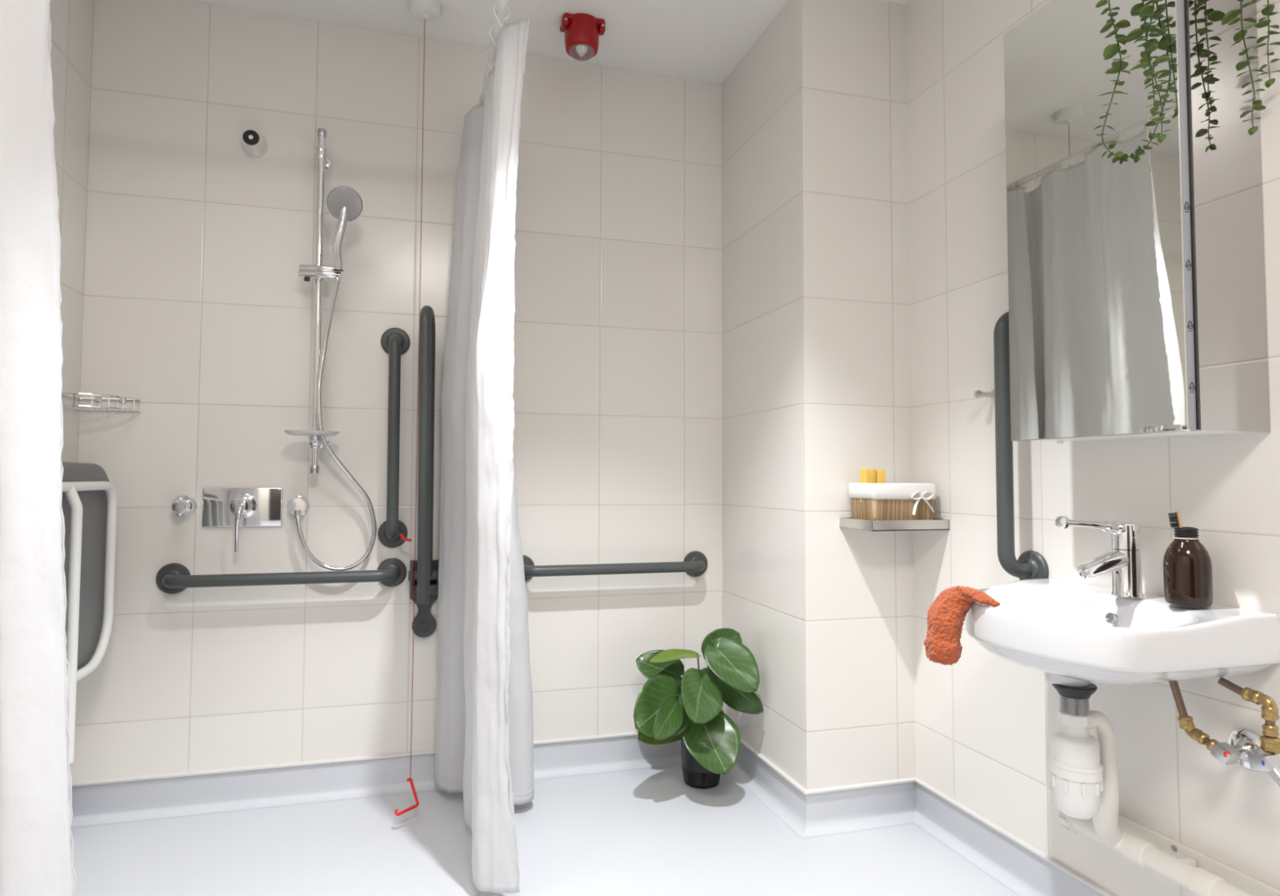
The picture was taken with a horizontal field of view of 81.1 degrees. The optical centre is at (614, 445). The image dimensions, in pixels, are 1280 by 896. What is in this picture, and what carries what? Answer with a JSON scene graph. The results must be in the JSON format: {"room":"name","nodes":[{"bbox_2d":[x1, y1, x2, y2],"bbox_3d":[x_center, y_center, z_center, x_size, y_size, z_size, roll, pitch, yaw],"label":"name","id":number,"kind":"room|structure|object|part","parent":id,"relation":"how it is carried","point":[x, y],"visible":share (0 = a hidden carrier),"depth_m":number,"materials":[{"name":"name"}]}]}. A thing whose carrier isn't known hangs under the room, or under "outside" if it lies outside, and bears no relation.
{"room":"accessible bathroom","nodes":[
{"label":"accessible bathroom","id":0,"kind":"room"},
{"bbox_2d":[51,0,93,462],"bbox_3d":[-1.093,-0.209,0.495,0.060,2.362,3.317,1,-3,-15],"label":"wall","id":1,"kind":"structure","parent":0,"point":[72,20],"depth_m":2.04,"materials":[{"name":"tile"}]},
{"bbox_2d":[62,462,117,763],"bbox_3d":[-1.328,0.385,1.737,0.161,0.691,0.616,1,-3,-15],"label":"shower seat","id":2,"kind":"object","parent":1,"relation":"attached to","point":[90,499],"visible":0.48,"depth_m":1.89,"materials":[{"name":"grey plastic"}]},
{"bbox_3d":[-1.264,0.413,1.729,0.039,0.634,0.023,1,-3,-15],"label":"leg","id":3,"kind":"part","parent":2,"relation":"part of","materials":[{"name":"white plastic"}]},
{"bbox_3d":[-1.274,0.326,1.730,0.023,0.481,0.568,1,-3,-15],"label":"frame","id":4,"kind":"part","parent":2,"relation":"part of","materials":[{"name":"white plastic"}]},
{"bbox_2d":[478,0,508,105],"bbox_3d":[-0.512,-1.070,1.564,0.737,0.060,1.635,-1,-3,28],"label":"rail","id":5,"kind":"object","parent":1,"relation":"attached to","point":[502,6],"visible":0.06,"depth_m":1.95,"materials":[{"name":"white plastic"}]},
{"bbox_2d":[0,0,79,895],"bbox_3d":[-0.979,-0.041,1.040,0.440,2.015,0.099,1,-3,-15],"label":"shower curtain","id":6,"kind":"object","parent":5,"relation":"hanging from","point":[38,852],"visible":1,"depth_m":1.08,"materials":[{"name":"white fabric"}]},
{"bbox_2d":[480,72,487,91],"bbox_3d":[-0.360,-1.030,2.124,0.042,0.062,0.007,1,-3,-15],"label":"curtain ring","id":7,"kind":"object","parent":5,"relation":"hanging from","point":[482,74],"visible":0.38,"depth_m":2.12,"materials":[{"name":"white plastic"}]},
{"bbox_2d":[434,16,535,893],"bbox_3d":[-0.320,-0.004,2.030,0.279,2.032,0.686,1,-3,-15],"label":"shower curtain","id":8,"kind":"object","parent":5,"relation":"hanging from","point":[484,709],"visible":1,"depth_m":1.82,"materials":[{"name":"white fabric"}]},
{"bbox_2d":[484,49,495,71],"bbox_3d":[-0.328,-1.035,2.009,0.042,0.062,0.007,1,-3,-15],"label":"curtain ring","id":9,"kind":"object","parent":5,"relation":"hanging from","point":[487,51],"visible":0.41,"depth_m":2.00,"materials":[{"name":"white plastic"}]},
{"bbox_2d":[488,25,497,48],"bbox_3d":[-0.299,-1.040,1.903,0.042,0.062,0.007,1,-3,-15],"label":"curtain ring","id":10,"kind":"object","parent":5,"relation":"hanging from","point":[491,27],"visible":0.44,"depth_m":1.90,"materials":[{"name":"white plastic"}]},
{"bbox_2d":[493,2,510,26],"bbox_3d":[-0.273,-1.044,1.811,0.042,0.062,0.007,1,-3,-15],"label":"curtain ring","id":11,"kind":"object","parent":5,"relation":"hanging from","point":[495,6],"visible":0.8,"depth_m":1.81,"materials":[{"name":"white plastic"}]},
{"bbox_2d":[71,0,722,782],"bbox_3d":[-0.404,-0.121,2.434,2.419,2.362,0.060,1,-3,-15],"label":"wall","id":12,"kind":"structure","parent":0,"point":[197,308],"depth_m":2.29,"materials":[{"name":"tile"}]},
{"bbox_2d":[62,391,142,412],"bbox_3d":[-1.408,-0.120,2.045,0.154,0.043,0.156,1,-3,-15],"label":"basket","id":13,"kind":"object","parent":12,"relation":"attached to","point":[99,399],"visible":0.91,"depth_m":2.06,"materials":[{"name":"silver metal"}]},
{"bbox_2d":[170,494,197,517],"bbox_3d":[-1.233,0.175,2.127,0.066,0.066,0.066,1,-3,-15],"label":"handle","id":14,"kind":"object","parent":12,"relation":"attached to","point":[184,505],"visible":1,"depth_m":2.13,"materials":[{"name":"silver metal"}]},
{"bbox_3d":[-1.232,0.175,2.122,0.044,0.052,0.056,1,-3,-15],"label":"knob","id":15,"kind":"part","parent":14,"relation":"part of","materials":[{"name":"silver metal"}]},
{"bbox_2d":[201,487,282,552],"bbox_3d":[-1.083,0.215,2.160,0.214,0.183,0.080,1,-3,-15],"label":"shower mixer","id":16,"kind":"object","parent":12,"relation":"attached to","point":[236,508],"visible":1,"depth_m":2.18,"materials":[{"name":"silver metal"}]},
{"bbox_3d":[-1.074,0.237,2.139,0.023,0.138,0.037,1,-3,-15],"label":"lever","id":17,"kind":"part","parent":16,"relation":"part of","materials":[{"name":"silver metal"}]},
{"bbox_3d":[-1.092,0.183,2.195,0.214,0.115,0.009,1,-3,-15],"label":"wall plate","id":18,"kind":"part","parent":16,"relation":"part of","materials":[{"name":"silver metal"}]},
{"bbox_2d":[241,129,267,157],"bbox_3d":[-1.075,-0.902,2.219,0.072,0.072,0.060,1,-3,-15],"label":"jet","id":19,"kind":"object","parent":12,"relation":"attached to","point":[254,144],"visible":1,"depth_m":2.21,"materials":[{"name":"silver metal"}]},
{"bbox_2d":[155,558,406,594],"bbox_3d":[-0.963,0.386,2.178,0.688,0.088,0.096,1,-3,-15],"label":"grab rail","id":20,"kind":"object","parent":12,"relation":"attached to","point":[172,578],"visible":1,"depth_m":2.14,"materials":[{"name":"grey metal"}]},
{"bbox_2d":[284,128,376,571],"bbox_3d":[-0.826,-0.284,2.200,0.256,1.318,0.180,1,-3,-15],"label":"shower","id":21,"kind":"object","parent":12,"relation":"attached to","point":[344,203],"visible":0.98,"depth_m":2.19,"materials":[{"name":"silver metal"}]},
{"bbox_2d":[287,496,309,518],"bbox_3d":[-0.940,0.184,2.216,0.060,0.064,0.050,1,-3,-15],"label":"wall outlet","id":22,"kind":"object","parent":21,"relation":"attached to","point":[298,506],"depth_m":2.20,"materials":[{"name":"silver metal"}]},
{"bbox_3d":[-0.873,-0.033,2.157,0.149,0.012,0.112,1,-3,-15],"label":"soap dish","id":23,"kind":"part","parent":21,"relation":"part of","materials":[{"name":"white plastic"}]},
{"bbox_3d":[-0.877,-0.433,2.212,0.023,0.990,0.023,1,-3,-15],"label":"riser rail","id":24,"kind":"part","parent":21,"relation":"part of","materials":[{"name":"silver metal"}]},
{"bbox_2d":[73,731,638,786],"bbox_3d":[-0.566,0.950,2.307,1.952,0.009,0.012,1,-3,-15],"label":"trim","id":25,"kind":"structure","parent":12,"relation":"attached to","point":[629,734],"depth_m":2.20,"materials":[{"name":"white plastic"}]},
{"bbox_2d":[72,735,681,827],"bbox_3d":[-0.563,1.003,2.293,1.952,0.100,0.036,1,-3,-15],"label":"baseboard","id":26,"kind":"structure","parent":12,"relation":"attached to","point":[162,798],"depth_m":2.21,"materials":[{"name":"grey plastic"}]},
{"bbox_2d":[377,328,409,547],"bbox_3d":[-0.672,-0.026,2.276,0.090,0.683,0.092,1,-3,-15],"label":"grab rail","id":27,"kind":"object","parent":12,"relation":"attached to","point":[395,342],"visible":0.98,"depth_m":2.24,"materials":[{"name":"grey metal"}]},
{"bbox_2d":[408,305,439,637],"bbox_3d":[-0.560,0.090,2.235,0.100,1.004,0.222,1,-3,-15],"label":"support rail","id":28,"kind":"object","parent":12,"relation":"attached to","point":[426,571],"visible":0.92,"depth_m":2.14,"materials":[{"name":"grey metal"}]},
{"bbox_3d":[-0.590,0.478,2.319,0.090,0.237,0.014,1,-3,-15],"label":"wall plate","id":29,"kind":"part","parent":28,"relation":"part of","materials":[{"name":"grey metal"}]},
{"bbox_3d":[-0.558,0.021,2.215,0.040,0.867,0.178,1,-3,-10],"label":"looped arm","id":30,"kind":"part","parent":28,"relation":"part of","materials":[{"name":"grey metal"}]},
{"bbox_2d":[522,551,707,582],"bbox_3d":[0.001,0.402,2.444,0.688,0.088,0.092,1,-3,-15],"label":"grab rail","id":31,"kind":"object","parent":12,"relation":"attached to","point":[695,564],"visible":0.77,"depth_m":2.41,"materials":[{"name":"grey metal"}]},
{"bbox_2d":[408,0,440,22],"bbox_3d":[-0.565,-1.291,2.227,0.094,0.044,0.094,1,-3,-15],"label":"switch","id":32,"kind":"object","parent":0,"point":[423,11],"depth_m":2.21,"materials":[{"name":"white plastic"}]},
{"bbox_2d":[72,764,1019,895],"bbox_3d":[0.039,1.020,0.755,2.419,0.060,3.437,1,-3,-15],"label":"floor","id":33,"kind":"structure","parent":0,"point":[646,832],"depth_m":1.91,"materials":[{"name":"grey plastic"}]},
{"bbox_2d":[633,627,763,789],"bbox_3d":[0.234,0.816,2.267,0.402,0.479,0.307,1,-3,-12],"label":"potted plant","id":34,"kind":"object","parent":33,"relation":"on","point":[669,707],"visible":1,"depth_m":2.22,"materials":[{"name":"green plant"}]},
{"bbox_3d":[0.275,0.981,2.355,0.138,0.158,0.138,1,-3,-15],"label":"pot","id":35,"kind":"part","parent":34,"relation":"part of","materials":[{"name":"black"}]},
{"bbox_3d":[0.285,0.759,2.347,0.019,0.323,0.049,2,-3,-39],"label":"stem","id":36,"kind":"part","parent":34,"relation":"part of","materials":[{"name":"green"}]},
{"bbox_2d":[183,0,911,84],"bbox_3d":[0.050,-1.399,0.860,2.419,0.060,3.437,1,-3,-15],"label":"ceiling","id":37,"kind":"structure","parent":0,"point":[699,40],"depth_m":2.31,"materials":[{"name":"white paint"}]},
{"bbox_2d":[394,0,440,816],"bbox_3d":[-0.572,-0.154,2.180,0.096,2.319,0.234,1,-3,-15],"label":"pull cord","id":38,"kind":"object","parent":37,"relation":"hanging from","point":[423,11],"visible":0.99,"depth_m":2.19,"materials":[{"name":"red fabric"}]},
{"bbox_3d":[-0.631,0.279,2.246,0.046,0.024,0.016,-1,-3,30],"label":"pull handle","id":39,"kind":"part","parent":38,"relation":"part of","materials":[{"name":"red plastic"}]},
{"bbox_3d":[-0.566,0.972,2.065,0.052,0.059,0.115,0,-2,3],"label":"pull handle","id":40,"kind":"part","parent":38,"relation":"part of","materials":[{"name":"red plastic"}]},
{"bbox_3d":[-0.572,-0.163,2.173,0.003,2.224,0.014,0,-3,16],"label":"cord","id":41,"kind":"part","parent":38,"relation":"part of","materials":[{"name":"red fabric"}]},
{"bbox_2d":[560,13,605,61],"bbox_3d":[-0.101,-1.252,2.314,0.134,0.110,0.108,1,-3,-15],"label":"beacon","id":42,"kind":"object","parent":37,"relation":"attached to","point":[582,31],"visible":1,"depth_m":2.28,"materials":[{"name":"red plastic"}]},
{"bbox_3d":[-0.101,-1.291,2.316,0.134,0.033,0.082,1,-3,-15],"label":"mounting plate","id":43,"kind":"part","parent":42,"relation":"part of","materials":[{"name":"red plastic"}]},
{"bbox_2d":[721,0,915,790],"bbox_3d":[0.620,-0.118,2.393,0.346,2.362,0.562,1,-3,-15],"label":"wall","id":44,"kind":"structure","parent":0,"point":[816,365],"depth_m":2.15,"materials":[{"name":"tile"}]},
{"bbox_2d":[728,743,806,838],"bbox_3d":[0.435,1.007,2.276,0.036,0.100,0.597,1,-3,-15],"label":"baseboard","id":45,"kind":"structure","parent":44,"relation":"attached to","point":[778,794],"depth_m":2.20,"materials":[{"name":"grey plastic"}]},
{"bbox_2d":[740,737,806,795],"bbox_3d":[0.444,0.954,2.293,0.012,0.009,0.574,1,-3,-15],"label":"trim","id":46,"kind":"structure","parent":44,"relation":"attached to","point":[797,786],"depth_m":2.19,"materials":[{"name":"white plastic"}]},
{"bbox_2d":[802,782,915,838],"bbox_3d":[0.677,0.999,2.052,0.382,0.100,0.036,1,-3,-15],"label":"baseboard","id":47,"kind":"structure","parent":44,"relation":"attached to","point":[888,806],"depth_m":2.06,"materials":[{"name":"grey plastic"}]},
{"bbox_2d":[804,777,915,795],"bbox_3d":[0.685,0.945,2.068,0.358,0.009,0.012,1,-3,-15],"label":"trim","id":48,"kind":"structure","parent":44,"relation":"attached to","point":[811,792],"depth_m":2.06,"materials":[{"name":"white plastic"}]},
{"bbox_2d":[839,517,949,531],"bbox_3d":[0.765,0.216,2.048,0.238,0.028,0.153,1,-3,-15],"label":"corner shelf","id":49,"kind":"object","parent":44,"relation":"attached to","point":[935,524],"visible":0.98,"depth_m":1.98,"materials":[{"name":"silver metal"}]},
{"bbox_2d":[848,482,936,520],"bbox_3d":[0.763,0.165,2.045,0.202,0.122,0.136,1,-3,-15],"label":"storage basket","id":50,"kind":"object","parent":49,"relation":"on","point":[880,501],"visible":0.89,"depth_m":2.00,"materials":[{"name":"beige wicker"}]},
{"bbox_2d":[859,468,875,502],"bbox_3d":[0.688,0.111,2.028,0.036,0.092,0.026,1,-3,-22],"label":"soap bar","id":51,"kind":"object","parent":50,"relation":"in","point":[866,475],"visible":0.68,"depth_m":2.02,"materials":[{"name":"yellow wax"}]},
{"bbox_2d":[875,470,884,483],"bbox_3d":[0.724,0.113,2.038,0.022,0.090,0.030,0,-2,5],"label":"soap bar","id":52,"kind":"object","parent":50,"relation":"in","point":[880,474],"visible":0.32,"depth_m":2.02,"materials":[{"name":"yellow wax"}]},
{"bbox_2d":[906,0,1279,895],"bbox_3d":[1.181,-0.171,1.120,0.060,2.362,3.317,1,-3,-15],"label":"wall","id":53,"kind":"structure","parent":0,"point":[985,722],"depth_m":1.74,"materials":[{"name":"tile"}]},
{"bbox_2d":[973,390,994,399],"bbox_3d":[0.920,-0.126,1.852,0.055,0.024,0.024,1,-3,-15],"label":"robe hook","id":54,"kind":"object","parent":53,"relation":"attached to","point":[978,393],"visible":0.84,"depth_m":1.85,"materials":[{"name":"silver metal"}]},
{"bbox_2d":[913,782,1103,895],"bbox_3d":[1.205,0.947,0.788,0.036,0.100,2.755,1,-3,-15],"label":"baseboard","id":55,"kind":"structure","parent":53,"relation":"attached to","point":[1019,869],"depth_m":1.83,"materials":[{"name":"grey plastic"}]},
{"bbox_2d":[915,777,1115,895],"bbox_3d":[1.216,0.892,0.793,0.012,0.009,2.755,1,-3,-15],"label":"trim","id":56,"kind":"structure","parent":53,"relation":"attached to","point":[1059,865],"depth_m":1.75,"materials":[{"name":"white plastic"}]},
{"bbox_2d":[993,311,1048,580],"bbox_3d":[0.929,-0.005,1.736,0.094,0.677,0.088,1,-3,-15],"label":"grab rail","id":57,"kind":"object","parent":53,"relation":"attached to","point":[1030,565],"visible":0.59,"depth_m":1.71,"materials":[{"name":"grey metal"}]},
{"bbox_2d":[964,578,1279,686],"bbox_3d":[0.867,0.369,1.411,0.373,0.162,0.468,1,-3,-15],"label":"basin","id":58,"kind":"object","parent":53,"relation":"attached to","point":[1076,633],"visible":0.94,"depth_m":1.24,"materials":[{"name":"white ceramic"}]},
{"bbox_2d":[923,586,1000,664],"bbox_3d":[0.663,0.344,1.419,0.140,0.150,0.058,-2,-3,38],"label":"towel","id":59,"kind":"object","parent":58,"relation":"on","point":[947,614],"visible":1,"depth_m":1.42,"materials":[{"name":"orange fabric"}]},
{"bbox_2d":[1055,515,1143,597],"bbox_3d":[0.917,0.211,1.417,0.188,0.154,0.051,1,-3,-15],"label":"mixer tap","id":60,"kind":"object","parent":58,"relation":"on","point":[1124,559],"visible":1,"depth_m":1.41,"materials":[{"name":"silver metal"}]},
{"bbox_3d":[0.900,0.153,1.415,0.152,0.039,0.033,1,-3,-15],"label":"lever","id":61,"kind":"part","parent":60,"relation":"part of","materials":[{"name":"silver metal"}]},
{"bbox_3d":[0.930,0.227,1.420,0.102,0.050,0.036,1,-3,-15],"label":"spout","id":62,"kind":"part","parent":60,"relation":"part of","materials":[{"name":"silver metal"}]},
{"bbox_2d":[1048,682,1253,895],"bbox_3d":[1.013,0.608,1.079,0.230,0.353,0.990,1,-3,-15],"label":"trap","id":63,"kind":"object","parent":58,"relation":"attached to","point":[1084,778],"visible":0.99,"depth_m":1.37,"materials":[{"name":"white plastic"}]},
{"bbox_2d":[1048,761,1102,819],"bbox_3d":[0.854,0.638,1.382,0.085,0.090,0.085,1,-3,-15],"label":"bottle","id":64,"kind":"object","parent":63,"relation":"on","point":[1077,789],"depth_m":1.35,"materials":[{"name":"white plastic"}]},
{"bbox_2d":[1121,835,1156,869],"bbox_3d":[0.994,0.769,1.412,0.048,0.048,0.041,1,-3,-15],"label":"socket","id":65,"kind":"object","parent":63,"relation":"attached to","point":[1135,849],"depth_m":1.40,"materials":[{"name":"white plastic"}]},
{"bbox_2d":[1186,867,1226,895],"bbox_3d":[1.027,0.764,1.292,0.048,0.048,0.041,1,-3,-15],"label":"socket","id":66,"kind":"object","parent":63,"relation":"attached to","point":[1200,882],"depth_m":1.28,"materials":[{"name":"white plastic"}]},
{"bbox_2d":[1162,527,1213,607],"bbox_3d":[1.022,0.216,1.333,0.070,0.137,0.070,1,-3,-15],"label":"bottle","id":67,"kind":"object","parent":58,"relation":"on","point":[1188,581],"visible":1,"depth_m":1.31,"materials":[{"name":"brown glass"}]},
{"bbox_2d":[1168,511,1182,528],"bbox_3d":[1.013,0.187,1.335,0.034,0.135,0.012,0,-3,15],"label":"toothbrush","id":68,"kind":"object","parent":67,"relation":"in","point":[1176,520],"visible":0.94,"depth_m":1.34,"materials":[{"name":"brown wood"}]},
{"bbox_3d":[1.018,0.187,1.334,0.024,0.135,0.011,0,-3,16],"label":"handle","id":69,"kind":"part","parent":68,"relation":"part of","materials":[{"name":"brown wood"}]},
{"bbox_2d":[1003,0,1270,444],"bbox_3d":[0.966,-0.449,1.433,0.198,0.882,0.373,1,-3,-15],"label":"upper cabinet","id":70,"kind":"object","parent":53,"relation":"attached to","point":[1137,291],"visible":1,"depth_m":1.31,"materials":[{"name":"silver mirror"}]},
{"bbox_2d":[1003,0,1188,440],"bbox_3d":[0.886,-0.453,1.412,0.002,0.874,0.370,1,-3,-15],"label":"mirror glass","id":71,"kind":"object","parent":70,"relation":"attached to","point":[1098,247],"depth_m":1.39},
{"bbox_3d":[0.895,-0.453,1.415,0.017,0.876,0.371,1,-3,-15],"label":"door","id":72,"kind":"part","parent":70,"relation":"part of","materials":[{"name":"grey metal"}]},
{"bbox_3d":[0.918,-0.026,1.246,0.020,0.010,0.070,1,-3,-15],"label":"door pull","id":73,"kind":"part","parent":70,"relation":"part of","materials":[{"name":"silver metal"}]},
{"bbox_2d":[1092,0,1279,163],"bbox_3d":[0.959,-0.752,1.301,0.238,0.527,0.250,1,-3,-15],"label":"trailing plant","id":74,"kind":"object","parent":70,"relation":"on","point":[1144,11],"visible":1,"depth_m":1.24,"materials":[{"name":"green plant"}]},
{"bbox_3d":[0.906,-0.756,1.335,0.125,0.480,0.040,2,-3,-36],"label":"trailing stem","id":75,"kind":"part","parent":74,"relation":"part of","materials":[{"name":"green plant"}]},
{"bbox_3d":[0.929,-0.780,1.325,0.044,0.434,0.133,-2,-3,38],"label":"trailing stem","id":76,"kind":"part","parent":74,"relation":"part of","materials":[{"name":"green plant"}]},
{"bbox_3d":[0.926,-0.749,1.295,0.018,0.498,0.165,-1,-3,32],"label":"trailing stem","id":77,"kind":"part","parent":74,"relation":"part of","materials":[{"name":"green plant"}]},
{"bbox_3d":[1.004,-0.760,1.292,0.052,0.476,0.141,1,-3,-26],"label":"trailing stem","id":78,"kind":"part","parent":74,"relation":"part of","materials":[{"name":"green"}]},
{"bbox_3d":[1.042,-0.798,1.302,0.006,0.399,0.154,2,-3,-29],"label":"trailing stem","id":79,"kind":"part","parent":74,"relation":"part of","materials":[{"name":"green"}]},
{"bbox_3d":[1.035,-0.459,1.261,0.155,0.874,0.003,1,-3,-15],"label":"panel","id":80,"kind":"part","parent":70,"relation":"part of","materials":[{"name":"grey"}]},
{"bbox_2d":[1117,813,1279,895],"bbox_3d":[1.133,0.748,1.101,0.015,0.034,1.000,1,-3,-15],"label":"pipe trunking","id":81,"kind":"object","parent":53,"relation":"attached to","point":[1243,882],"visible":0.68,"depth_m":1.35,"materials":[{"name":"white plastic"}]},
{"bbox_2d":[1168,680,1244,764],"bbox_3d":[1.037,0.478,1.307,0.077,0.116,0.123,1,-3,-15],"label":"supply pipe","id":82,"kind":"object","parent":53,"relation":"attached to","point":[1227,754],"visible":0.98,"depth_m":1.30,"materials":[{"name":"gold metal"}]},
{"bbox_2d":[1226,728,1271,771],"bbox_3d":[1.083,0.525,1.284,0.020,0.068,0.068,1,-3,-15],"label":"valve","id":83,"kind":"object","parent":53,"relation":"attached to","point":[1246,740],"visible":0.62,"depth_m":1.28,"materials":[{"name":"silver metal"}]},
{"bbox_2d":[1217,677,1279,786],"bbox_3d":[1.049,0.469,1.223,0.059,0.147,0.116,0,-3,17],"label":"supply pipe","id":84,"kind":"object","parent":53,"relation":"attached to","point":[1268,763],"visible":1,"depth_m":1.20,"materials":[{"name":"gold metal"}]}
]}

